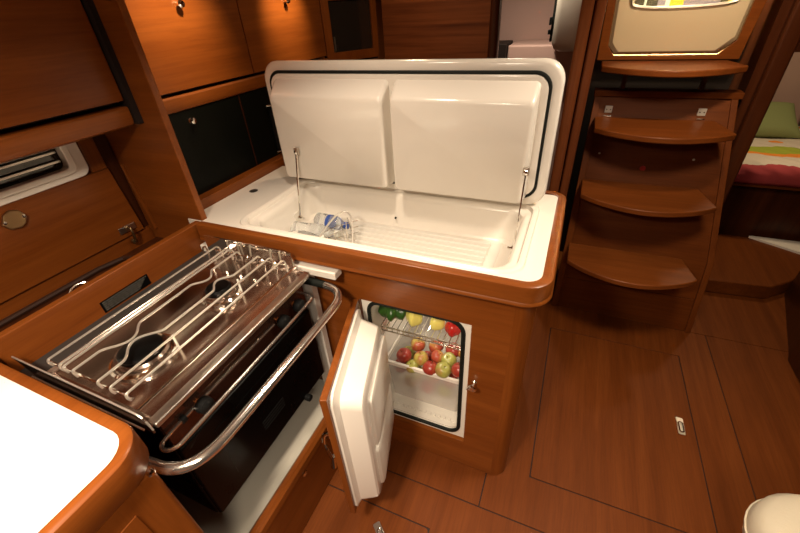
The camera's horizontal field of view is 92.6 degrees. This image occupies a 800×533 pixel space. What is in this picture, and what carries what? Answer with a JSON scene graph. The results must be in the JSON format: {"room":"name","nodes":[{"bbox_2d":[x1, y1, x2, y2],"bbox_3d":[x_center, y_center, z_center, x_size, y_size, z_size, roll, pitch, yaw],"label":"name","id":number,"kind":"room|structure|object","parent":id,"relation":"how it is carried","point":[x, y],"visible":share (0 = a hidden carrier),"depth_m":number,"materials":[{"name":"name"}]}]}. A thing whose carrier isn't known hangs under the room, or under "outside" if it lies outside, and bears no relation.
{"room":"ship interior","nodes":[
{"label":"ship interior","id":0,"kind":"room"},
{"bbox_2d":[93,0,206,237],"bbox_3d":[-0.920,-0.197,1.504,0.430,2.020,0.025,11,37,20],"label":"partition panel","id":1,"kind":"object","parent":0,"point":[150,151],"visible":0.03,"depth_m":1.30,"materials":[{"name":"brown wood"}]},
{"bbox_2d":[11,235,341,532],"bbox_3d":[-0.559,0.398,1.242,0.641,0.729,0.723,11,37,20],"label":"stove","id":2,"kind":"object","parent":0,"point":[248,504],"depth_m":1.09,"materials":[{"name":"grey paint"}]},
{"bbox_2d":[47,253,308,426],"bbox_3d":[-0.591,0.144,1.097,0.386,0.015,0.591,11,37,20],"label":"cooktop","id":3,"kind":"object","parent":2,"relation":"in","point":[100,364],"depth_m":1.03,"materials":[{"name":"silver metal"}]},
{"bbox_2d":[81,309,323,512],"bbox_3d":[-0.566,0.351,1.234,0.375,0.463,0.555,11,37,20],"label":"oven","id":4,"kind":"object","parent":2,"relation":"in","point":[214,484],"depth_m":1.10,"materials":[{"name":"black metal"}]},
{"bbox_2d":[322,0,384,58],"bbox_3d":[-0.806,-0.741,2.327,0.130,2.070,6.750,11,37,20],"label":"wall","id":5,"kind":"structure","parent":0,"point":[378,2],"depth_m":3.20,"materials":[{"name":"brown wood"}]},
{"bbox_2d":[0,142,88,205],"bbox_3d":[-1.272,-0.142,0.927,0.053,0.178,0.952,11,37,20],"label":"window","id":6,"kind":"structure","parent":5,"relation":"in","point":[20,178],"depth_m":1.21,"materials":[{"name":"white"}]},
{"bbox_2d":[0,0,133,163],"bbox_3d":[-1.376,-0.255,0.422,0.322,0.650,1.838,11,37,20],"label":"locker","id":7,"kind":"object","parent":5,"relation":"attached to","point":[58,86],"visible":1,"depth_m":1.02,"materials":[{"name":"brown wood"}]},
{"bbox_2d":[0,168,154,319],"bbox_3d":[-1.181,-0.073,1.259,0.144,0.322,0.673,11,37,20],"label":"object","id":8,"kind":"object","parent":5,"relation":"attached to","point":[50,238],"visible":0.98,"depth_m":1.27,"materials":[{"name":"brown wood"}]},
{"bbox_2d":[76,138,106,172],"bbox_3d":[-1.081,-0.409,1.313,0.040,0.158,0.052,11,37,20],"label":"trim","id":9,"kind":"structure","parent":5,"relation":"attached to","point":[93,158],"depth_m":1.32,"materials":[{"name":"brown wood"}]},
{"bbox_2d":[80,0,143,123],"bbox_3d":[-0.999,-0.757,1.111,0.316,0.645,0.018,11,37,20],"label":"trim","id":10,"kind":"structure","parent":5,"relation":"attached to","point":[90,9],"depth_m":1.14,"materials":[{"name":"black"}]},
{"bbox_2d":[92,134,147,226],"bbox_3d":[-1.060,-0.355,1.411,0.030,0.480,0.046,11,37,20],"label":"trim","id":11,"kind":"structure","parent":5,"relation":"attached to","point":[101,142],"depth_m":1.41,"materials":[{"name":"brown wood"}]},
{"bbox_2d":[121,164,157,228],"bbox_3d":[-1.003,-0.264,1.473,0.030,0.264,0.012,11,37,20],"label":"trim","id":12,"kind":"structure","parent":5,"relation":"attached to","point":[150,220],"depth_m":1.48,"materials":[{"name":"brown wood"}]},
{"bbox_2d":[124,0,256,114],"bbox_3d":[-0.882,-0.923,1.345,0.349,0.650,0.548,11,37,20],"label":"upper cabinet","id":13,"kind":"object","parent":5,"relation":"attached to","point":[196,52],"visible":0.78,"depth_m":1.38,"materials":[{"name":"brown wood"}]},
{"bbox_2d":[236,0,327,88],"bbox_3d":[-0.661,-1.231,1.771,0.349,0.650,0.593,11,37,20],"label":"upper cabinet","id":14,"kind":"object","parent":5,"relation":"attached to","point":[274,30],"visible":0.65,"depth_m":1.74,"materials":[{"name":"brown wood"}]},
{"bbox_2d":[381,0,490,58],"bbox_3d":[0.217,-0.863,2.362,0.605,2.020,0.030,11,37,20],"label":"panel","id":15,"kind":"object","parent":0,"point":[412,29],"visible":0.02,"depth_m":2.06,"materials":[{"name":"brown wood"}]},
{"bbox_2d":[487,0,501,57],"bbox_3d":[0.514,-0.805,2.250,0.046,2.020,0.090,11,37,20],"label":"door","id":16,"kind":"structure","parent":15,"relation":"attached to","point":[496,5],"depth_m":1.93,"materials":[{"name":"brown wood"}]},
{"bbox_2d":[499,0,554,42],"bbox_3d":[0.730,-1.567,3.334,1.460,2.020,0.040,11,37,20],"label":"wall","id":17,"kind":"structure","parent":0,"point":[520,19],"depth_m":2.94,"materials":[{"name":"beige paint"}]},
{"bbox_2d":[329,251,799,532],"bbox_3d":[1.180,0.481,2.145,4.350,0.050,6.800,11,37,20],"label":"floor","id":18,"kind":"structure","parent":0,"point":[512,494],"depth_m":1.68,"materials":[{"name":"brown wood"}]},
{"bbox_2d":[0,221,204,370],"bbox_3d":[-0.845,0.431,1.459,0.027,1.030,0.658,11,37,20],"label":"board","id":19,"kind":"object","parent":18,"relation":"on","point":[29,339],"visible":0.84,"depth_m":1.12,"materials":[{"name":"brown wood"}]},
{"bbox_2d":[0,237,163,363],"bbox_3d":[-1.012,0.041,1.257,0.277,0.128,0.668,11,37,20],"label":"recessed tray","id":20,"kind":"object","parent":19,"relation":"attached to","point":[10,320],"visible":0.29,"depth_m":1.27,"materials":[{"name":"brown wood"}]},
{"bbox_2d":[96,465,203,532],"bbox_3d":[-1.117,0.994,0.733,0.990,0.957,1.155,11,37,20],"label":"base cabinet","id":21,"kind":"object","parent":18,"relation":"on","point":[152,507],"visible":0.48,"depth_m":0.73,"materials":[{"name":"brown wood"}]},
{"bbox_2d":[0,363,148,532],"bbox_3d":[-1.136,0.563,0.448,1.000,0.076,1.180,11,37,20],"label":"countertop","id":22,"kind":"structure","parent":21,"relation":"on","point":[67,465],"depth_m":0.67,"materials":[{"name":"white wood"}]},
{"bbox_2d":[249,417,337,532],"bbox_3d":[-0.345,0.819,1.469,0.036,0.326,0.702,11,37,20],"label":"base cabinet","id":23,"kind":"object","parent":18,"relation":"on","point":[290,508],"visible":0.73,"depth_m":1.40,"materials":[{"name":"brown wood"}]},
{"bbox_2d":[302,485,427,532],"bbox_3d":[-0.307,1.158,1.257,0.571,0.013,0.786,11,37,20],"label":"floor hatch","id":24,"kind":"object","parent":18,"relation":"on","point":[332,514],"visible":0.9,"depth_m":1.49,"materials":[{"name":"brown wood"}]},
{"bbox_2d":[315,270,536,512],"bbox_3d":[-0.121,0.349,1.569,1.190,0.962,0.967,11,37,20],"label":"base cabinet","id":25,"kind":"object","parent":18,"relation":"on","point":[365,403],"visible":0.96,"depth_m":1.27,"materials":[{"name":"brown wood"}]},
{"bbox_2d":[188,58,565,307],"bbox_3d":[-0.098,-0.353,1.333,1.303,0.612,0.651,11,37,20],"label":"chest freezer","id":26,"kind":"object","parent":25,"relation":"on","point":[442,166],"depth_m":1.31,"materials":[{"name":"white glossy plastic"},{"name":"black rubber"}]},
{"bbox_2d":[199,153,284,208],"bbox_3d":[-0.596,-0.504,1.876,0.056,0.068,1.115,11,37,20],"label":"trim","id":27,"kind":"structure","parent":26,"relation":"attached to","point":[233,185],"depth_m":1.65,"materials":[{"name":"brown wood"}]},
{"bbox_2d":[289,231,325,237],"bbox_3d":[-0.388,-0.106,1.476,0.201,0.065,0.065,-1,35,4],"label":"water bottle","id":28,"kind":"object","parent":26,"relation":"in","point":[300,232],"visible":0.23,"depth_m":1.46,"materials":[{"name":"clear plastic"}]},
{"bbox_2d":[290,221,340,237],"bbox_3d":[-0.333,-0.139,1.518,0.201,0.064,0.064,7,36,16],"label":"water bottle","id":29,"kind":"object","parent":26,"relation":"in","point":[315,228],"visible":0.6,"depth_m":1.49,"materials":[{"name":"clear plastic"}]},
{"bbox_2d":[313,212,348,229],"bbox_3d":[-0.278,-0.180,1.569,0.151,0.065,0.065,13,38,23],"label":"water bottle","id":30,"kind":"object","parent":26,"relation":"in","point":[319,218],"visible":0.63,"depth_m":1.55,"materials":[{"name":"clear plastic"}]},
{"bbox_2d":[318,211,357,242],"bbox_3d":[-0.220,-0.109,1.417,0.177,0.114,0.219,11,37,20],"label":"wire basket","id":31,"kind":"object","parent":26,"relation":"in","point":[347,212],"visible":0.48,"depth_m":1.45,"materials":[{"name":"white metal"}]},
{"bbox_2d":[319,299,471,512],"bbox_3d":[0.058,0.391,1.457,0.414,0.636,0.892,11,37,20],"label":"fridge","id":32,"kind":"object","parent":25,"relation":"in","point":[362,395],"depth_m":1.25,"materials":[{"name":"beige plastic"}]},
{"bbox_2d":[379,315,460,349],"bbox_3d":[0.135,0.192,1.528,0.324,0.075,0.326,11,37,20],"label":"wire shelf","id":33,"kind":"object","parent":25,"relation":"in","point":[382,324],"visible":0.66,"depth_m":1.40,"materials":[{"name":"silver metal"}]},
{"bbox_2d":[378,306,405,321],"bbox_3d":[-0.022,0.149,1.453,0.131,0.088,0.136,-9,35,-7],"label":"bell pepper","id":34,"kind":"object","parent":33,"relation":"on","point":[390,314],"visible":0.36,"depth_m":1.41,"materials":[{"name":"green food"}]},
{"bbox_2d":[406,312,421,326],"bbox_3d":[0.052,0.178,1.412,0.054,0.088,0.054,-15,36,-16],"label":"pepper","id":35,"kind":"object","parent":33,"relation":"on","point":[413,319],"visible":0.53,"depth_m":1.40,"materials":[{"name":"yellow food"}]},
{"bbox_2d":[430,318,444,329],"bbox_3d":[0.138,0.198,1.390,0.054,0.071,0.057,11,37,20],"label":"pepper","id":36,"kind":"object","parent":33,"relation":"on","point":[435,324],"visible":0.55,"depth_m":1.37,"materials":[{"name":"yellow food"}]},
{"bbox_2d":[445,322,460,336],"bbox_3d":[0.189,0.215,1.363,0.050,0.068,0.050,-15,36,-16],"label":"pepper","id":37,"kind":"object","parent":33,"relation":"on","point":[451,329],"visible":0.65,"depth_m":1.35,"materials":[{"name":"red food"}]},
{"bbox_2d":[388,321,458,383],"bbox_3d":[0.163,0.407,1.712,0.331,0.224,0.364,11,37,20],"label":"bin","id":38,"kind":"object","parent":25,"relation":"in","point":[391,362],"visible":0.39,"depth_m":1.55,"materials":[{"name":"white plastic"}]},
{"bbox_2d":[394,359,406,372],"bbox_3d":[0.006,0.416,1.623,0.064,0.057,0.064,-8,35,-6],"label":"apple","id":39,"kind":"object","parent":38,"relation":"in","point":[398,369],"visible":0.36,"depth_m":1.60,"materials":[{"name":"brown food"}]},
{"bbox_2d":[396,348,411,362],"bbox_3d":[0.017,0.365,1.574,0.064,0.058,0.064,22,42,32],"label":"apple","id":40,"kind":"object","parent":38,"relation":"in","point":[403,355],"visible":1,"depth_m":1.55,"materials":[{"name":"brown food"}]},
{"bbox_2d":[404,346,415,359],"bbox_3d":[0.037,0.375,1.671,0.064,0.057,0.064,-25,40,-28],"label":"apple","id":41,"kind":"object","parent":38,"relation":"in","point":[413,352],"visible":0.4,"depth_m":1.66,"materials":[{"name":"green food"}]},
{"bbox_2d":[405,373,418,386],"bbox_3d":[0.051,0.486,1.650,0.064,0.057,0.064,15,39,25],"label":"apple","id":42,"kind":"object","parent":38,"relation":"in","point":[409,381],"visible":0.62,"depth_m":1.63,"materials":[{"name":"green food"}]},
{"bbox_2d":[406,360,418,372],"bbox_3d":[0.048,0.405,1.556,0.055,0.050,0.054,26,44,36],"label":"apple","id":43,"kind":"object","parent":38,"relation":"in","point":[411,363],"visible":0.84,"depth_m":1.54,"materials":[{"name":"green food"}]},
{"bbox_2d":[410,366,424,380],"bbox_3d":[0.075,0.443,1.601,0.064,0.057,0.064,-9,35,-7],"label":"apple","id":44,"kind":"object","parent":38,"relation":"in","point":[416,376],"visible":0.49,"depth_m":1.58,"materials":[{"name":"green food"}]},
{"bbox_2d":[411,337,425,350],"bbox_3d":[0.076,0.330,1.631,0.064,0.057,0.064,27,45,37],"label":"apple","id":45,"kind":"object","parent":38,"relation":"in","point":[416,345],"visible":0.82,"depth_m":1.61,"materials":[{"name":"brown food"}]},
{"bbox_2d":[413,351,428,365],"bbox_3d":[0.086,0.374,1.564,0.064,0.059,0.064,-27,41,-30],"label":"apple","id":46,"kind":"object","parent":38,"relation":"in","point":[420,357],"visible":0.91,"depth_m":1.54,"materials":[{"name":"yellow food"}]},
{"bbox_2d":[421,378,435,392],"bbox_3d":[0.121,0.503,1.627,0.064,0.057,0.064,-14,36,-14],"label":"apple","id":47,"kind":"object","parent":38,"relation":"in","point":[426,386],"visible":0.74,"depth_m":1.61,"materials":[{"name":"brown food"}]},
{"bbox_2d":[425,351,431,360],"bbox_3d":[0.117,0.392,1.648,0.064,0.057,0.064,-10,35,-9],"label":"apple","id":48,"kind":"object","parent":38,"relation":"in","point":[427,352],"visible":0.13,"depth_m":1.64,"materials":[{"name":"brown food"}]},
{"bbox_2d":[422,360,436,375],"bbox_3d":[0.121,0.405,1.521,0.064,0.060,0.063,4,35,11],"label":"apple","id":49,"kind":"object","parent":38,"relation":"in","point":[429,366],"visible":0.92,"depth_m":1.50,"materials":[{"name":"brown food"}]},
{"bbox_2d":[426,375,440,383],"bbox_3d":[0.139,0.449,1.572,0.064,0.057,0.064,-16,36,-18],"label":"apple","id":50,"kind":"object","parent":38,"relation":"in","point":[431,380],"visible":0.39,"depth_m":1.55,"materials":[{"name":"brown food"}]},
{"bbox_2d":[429,339,443,351],"bbox_3d":[0.151,0.334,1.601,0.064,0.062,0.062,-27,41,-30],"label":"apple","id":51,"kind":"object","parent":38,"relation":"in","point":[432,347],"visible":0.52,"depth_m":1.58,"materials":[{"name":"brown food"}]},
{"bbox_2d":[431,350,442,362],"bbox_3d":[0.152,0.367,1.559,0.055,0.051,0.054,-30,42,-32],"label":"apple","id":52,"kind":"object","parent":38,"relation":"in","point":[436,355],"visible":0.92,"depth_m":1.54,"materials":[{"name":"brown food"}]},
{"bbox_2d":[435,362,450,377],"bbox_3d":[0.168,0.402,1.493,0.064,0.058,0.064,-27,41,-29],"label":"apple","id":53,"kind":"object","parent":38,"relation":"in","point":[442,369],"visible":0.99,"depth_m":1.47,"materials":[{"name":"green food"}]},
{"bbox_2d":[438,383,452,397],"bbox_3d":[0.190,0.512,1.598,0.064,0.057,0.064,-7,35,-5],"label":"apple","id":54,"kind":"object","parent":38,"relation":"in","point":[443,391],"visible":0.77,"depth_m":1.58,"materials":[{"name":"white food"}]},
{"bbox_2d":[441,352,456,366],"bbox_3d":[0.195,0.373,1.535,0.064,0.058,0.064,25,44,35],"label":"apple","id":55,"kind":"object","parent":38,"relation":"in","point":[450,358],"visible":0.79,"depth_m":1.52,"materials":[{"name":"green food"}]},
{"bbox_2d":[443,373,457,388],"bbox_3d":[0.204,0.457,1.544,0.064,0.057,0.064,22,42,32],"label":"apple","id":56,"kind":"object","parent":38,"relation":"in","point":[449,385],"visible":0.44,"depth_m":1.52,"materials":[{"name":"brown food"}]},
{"bbox_2d":[446,342,458,356],"bbox_3d":[0.219,0.343,1.567,0.063,0.061,0.064,-30,42,-33],"label":"apple","id":57,"kind":"object","parent":38,"relation":"in","point":[454,351],"visible":0.51,"depth_m":1.54,"materials":[{"name":"brown food"}]},
{"bbox_2d":[451,362,459,377],"bbox_3d":[0.230,0.399,1.473,0.064,0.058,0.064,27,45,36],"label":"apple","id":58,"kind":"object","parent":38,"relation":"in","point":[455,367],"visible":0.56,"depth_m":1.46,"materials":[{"name":"brown food"}]},
{"bbox_2d":[498,40,512,57],"bbox_3d":[0.720,-1.109,3.242,0.270,1.372,0.300,11,37,20],"label":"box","id":59,"kind":"object","parent":18,"relation":"on","point":[503,44],"visible":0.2,"depth_m":2.74,"materials":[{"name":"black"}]},
{"bbox_2d":[507,39,572,190],"bbox_3d":[1.108,-1.088,3.186,0.480,1.360,0.395,11,37,20],"label":"vanity","id":60,"kind":"object","parent":18,"relation":"on","point":[543,48],"visible":0.23,"depth_m":2.71,"materials":[{"name":"beige plastic"}]},
{"bbox_2d":[531,328,715,532],"bbox_3d":[1.023,0.678,1.827,0.649,0.013,0.937,11,37,20],"label":"floor hatch","id":61,"kind":"object","parent":18,"relation":"on","point":[615,428],"visible":1,"depth_m":1.73,"materials":[{"name":"brown wood"}]},
{"bbox_2d":[552,88,744,332],"bbox_3d":[1.315,-0.221,2.041,0.758,1.208,0.761,11,37,20],"label":"ladder","id":62,"kind":"object","parent":18,"relation":"on","point":[640,245],"visible":1,"depth_m":2.00,"materials":[{"name":"brown wood"}]},
{"bbox_2d":[601,60,747,90],"bbox_3d":[1.301,-0.910,1.865,0.599,0.126,0.342,11,37,20],"label":"step","id":63,"kind":"structure","parent":62,"relation":"on","point":[704,69],"depth_m":1.79,"materials":[{"name":"brown wood"}]},
{"bbox_2d":[705,234,799,298],"bbox_3d":[2.385,-0.002,2.599,0.817,0.100,0.675,11,37,20],"label":"step","id":64,"kind":"structure","parent":18,"relation":"on","point":[743,266],"depth_m":2.49,"materials":[{"name":"brown wood"}]},
{"bbox_2d":[748,236,799,253],"bbox_3d":[2.682,-0.140,2.670,0.355,0.015,0.180,11,37,20],"label":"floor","id":65,"kind":"structure","parent":64,"relation":"on","point":[792,246],"depth_m":2.69,"materials":[{"name":"white"}]},
{"bbox_2d":[718,183,799,241],"bbox_3d":[3.085,-0.552,2.986,1.600,0.490,1.030,11,37,20],"label":"berth","id":66,"kind":"object","parent":18,"relation":"on","point":[748,210],"visible":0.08,"depth_m":2.73,"materials":[{"name":"brown wood"}]},
{"bbox_2d":[734,125,799,187],"bbox_3d":[3.063,-0.813,2.793,1.600,0.161,1.042,11,37,20],"label":"quilt","id":67,"kind":"object","parent":66,"relation":"on","point":[768,161],"visible":0.38,"depth_m":2.60,"materials":[{"name":"multicoloured fabric"}]},
{"bbox_2d":[755,102,799,137],"bbox_3d":[2.813,-1.161,3.015,0.520,0.217,0.336,9,37,18],"label":"pillow","id":68,"kind":"object","parent":67,"relation":"on","point":[779,121],"visible":0.51,"depth_m":2.91,"materials":[{"name":"green fabric"}]},
{"bbox_2d":[742,493,799,532],"bbox_3d":[1.197,0.982,0.976,0.537,0.450,0.557,7,36,16],"label":"upholstered stool","id":69,"kind":"object","parent":18,"relation":"on","point":[779,512],"visible":1,"depth_m":1.06,"materials":[{"name":"beige leather"}]},
{"bbox_2d":[558,0,595,192],"bbox_3d":[1.267,-1.204,2.756,0.060,2.020,2.000,11,37,20],"label":"wall","id":70,"kind":"structure","parent":0,"point":[595,0],"depth_m":1.87,"materials":[{"name":"brown wood"}]},
{"bbox_2d":[548,0,581,51],"bbox_3d":[1.043,-1.660,2.314,0.197,0.605,0.340,11,37,20],"label":"upper cabinet","id":71,"kind":"object","parent":70,"relation":"attached to","point":[566,13],"visible":0.82,"depth_m":2.29,"materials":[{"name":"beige"}]},
{"bbox_2d":[549,0,594,191],"bbox_3d":[0.837,-0.635,1.971,0.050,2.020,0.120,11,37,20],"label":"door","id":72,"kind":"structure","parent":70,"relation":"in","point":[587,6],"depth_m":1.78,"materials":[{"name":"brown wood"}]},
{"bbox_2d":[559,0,606,196],"bbox_3d":[0.892,-0.636,1.968,0.042,2.020,0.120,11,37,20],"label":"trim","id":73,"kind":"structure","parent":70,"relation":"attached to","point":[600,7],"depth_m":1.78,"materials":[{"name":"brown wood"}]},
{"bbox_2d":[608,0,753,55],"bbox_3d":[1.346,-1.344,1.790,0.623,0.631,0.071,11,37,20],"label":"door","id":74,"kind":"structure","parent":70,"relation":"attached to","point":[639,27],"depth_m":1.88,"materials":[{"name":"beige"}]},
{"bbox_2d":[597,0,766,59],"bbox_3d":[1.367,-1.351,1.798,0.700,0.664,0.055,11,37,20],"label":"trim","id":75,"kind":"structure","parent":70,"relation":"attached to","point":[734,50],"depth_m":1.92,"materials":[{"name":"brown wood"}]},
{"bbox_2d":[559,5,746,251],"bbox_3d":[1.481,-0.903,2.300,0.760,2.020,0.040,11,37,20],"label":"wall","id":76,"kind":"structure","parent":0,"point":[599,79],"depth_m":2.25,"materials":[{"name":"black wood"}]},
{"bbox_2d":[728,0,793,141],"bbox_3d":[1.808,-0.821,2.149,0.045,2.020,0.500,11,37,20],"label":"wall","id":77,"kind":"structure","parent":0,"point":[761,42],"depth_m":1.81,"materials":[{"name":"brown wood"}]},
{"bbox_2d":[723,0,799,204],"bbox_3d":[1.757,-0.677,1.945,0.071,2.020,0.080,11,37,20],"label":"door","id":78,"kind":"structure","parent":77,"relation":"in","point":[786,44],"depth_m":1.80,"materials":[{"name":"brown wood"}]},
{"bbox_2d":[771,52,799,124],"bbox_3d":[3.245,-1.724,2.792,1.690,1.420,0.050,11,37,20],"label":"wall","id":79,"kind":"structure","parent":0,"point":[788,90],"depth_m":3.04,"materials":[{"name":"beige"}]},
{"bbox_2d":[784,271,799,382],"bbox_3d":[2.021,1.011,0.458,1.238,0.900,4.160,11,37,20],"label":"wall","id":80,"kind":"structure","parent":0,"point":[792,295],"depth_m":2.13,"materials":[{"name":"brown wood"}]},
{"bbox_2d":[795,41,799,51],"bbox_3d":[2.533,-1.084,1.248,1.697,0.645,0.060,11,37,20],"label":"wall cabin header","id":81,"kind":"structure","parent":0,"point":[798,45],"depth_m":1.69,"materials":[{"name":"brown wood"}]},
{"bbox_3d":[-0.687,-0.332,2.249,0.290,1.372,1.415,11,37,20],"label":"wall","id":82,"kind":"structure","parent":0,"visible":0},
{"bbox_2d":[168,95,256,194],"bbox_3d":[-0.750,-0.475,1.522,0.034,0.306,0.427,11,37,20],"label":"cabinet door","id":83,"kind":"structure","parent":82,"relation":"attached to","point":[213,139],"depth_m":1.53,"materials":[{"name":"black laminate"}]},
{"bbox_2d":[238,95,257,164],"bbox_3d":[-0.674,-0.594,1.688,0.014,0.306,0.003,11,37,20],"label":"trim","id":84,"kind":"structure","parent":82,"relation":"attached to","point":[238,95],"depth_m":1.68,"materials":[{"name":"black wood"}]},
{"bbox_2d":[239,86,281,164],"bbox_3d":[-0.601,-0.697,1.831,0.014,0.306,0.374,11,37,20],"label":"sliding panel","id":85,"kind":"object","parent":82,"relation":"attached to","point":[254,102],"visible":0.4,"depth_m":1.74,"materials":[{"name":"black laminate"}]},
{"bbox_2d":[266,104,281,152],"bbox_3d":[-0.570,-0.687,1.859,0.027,0.218,0.163,11,37,20],"label":"ventilation grille","id":86,"kind":"object","parent":85,"relation":"attached to","point":[268,105],"visible":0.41,"depth_m":1.82,"materials":[{"name":"black plastic"}]},
{"bbox_2d":[319,0,379,59],"bbox_3d":[-0.273,-1.271,2.136,0.327,1.000,0.042,-22,39,-25],"label":"locker","id":87,"kind":"object","parent":82,"relation":"attached to","point":[350,31],"visible":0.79,"depth_m":2.10,"materials":[{"name":"brown wood"}]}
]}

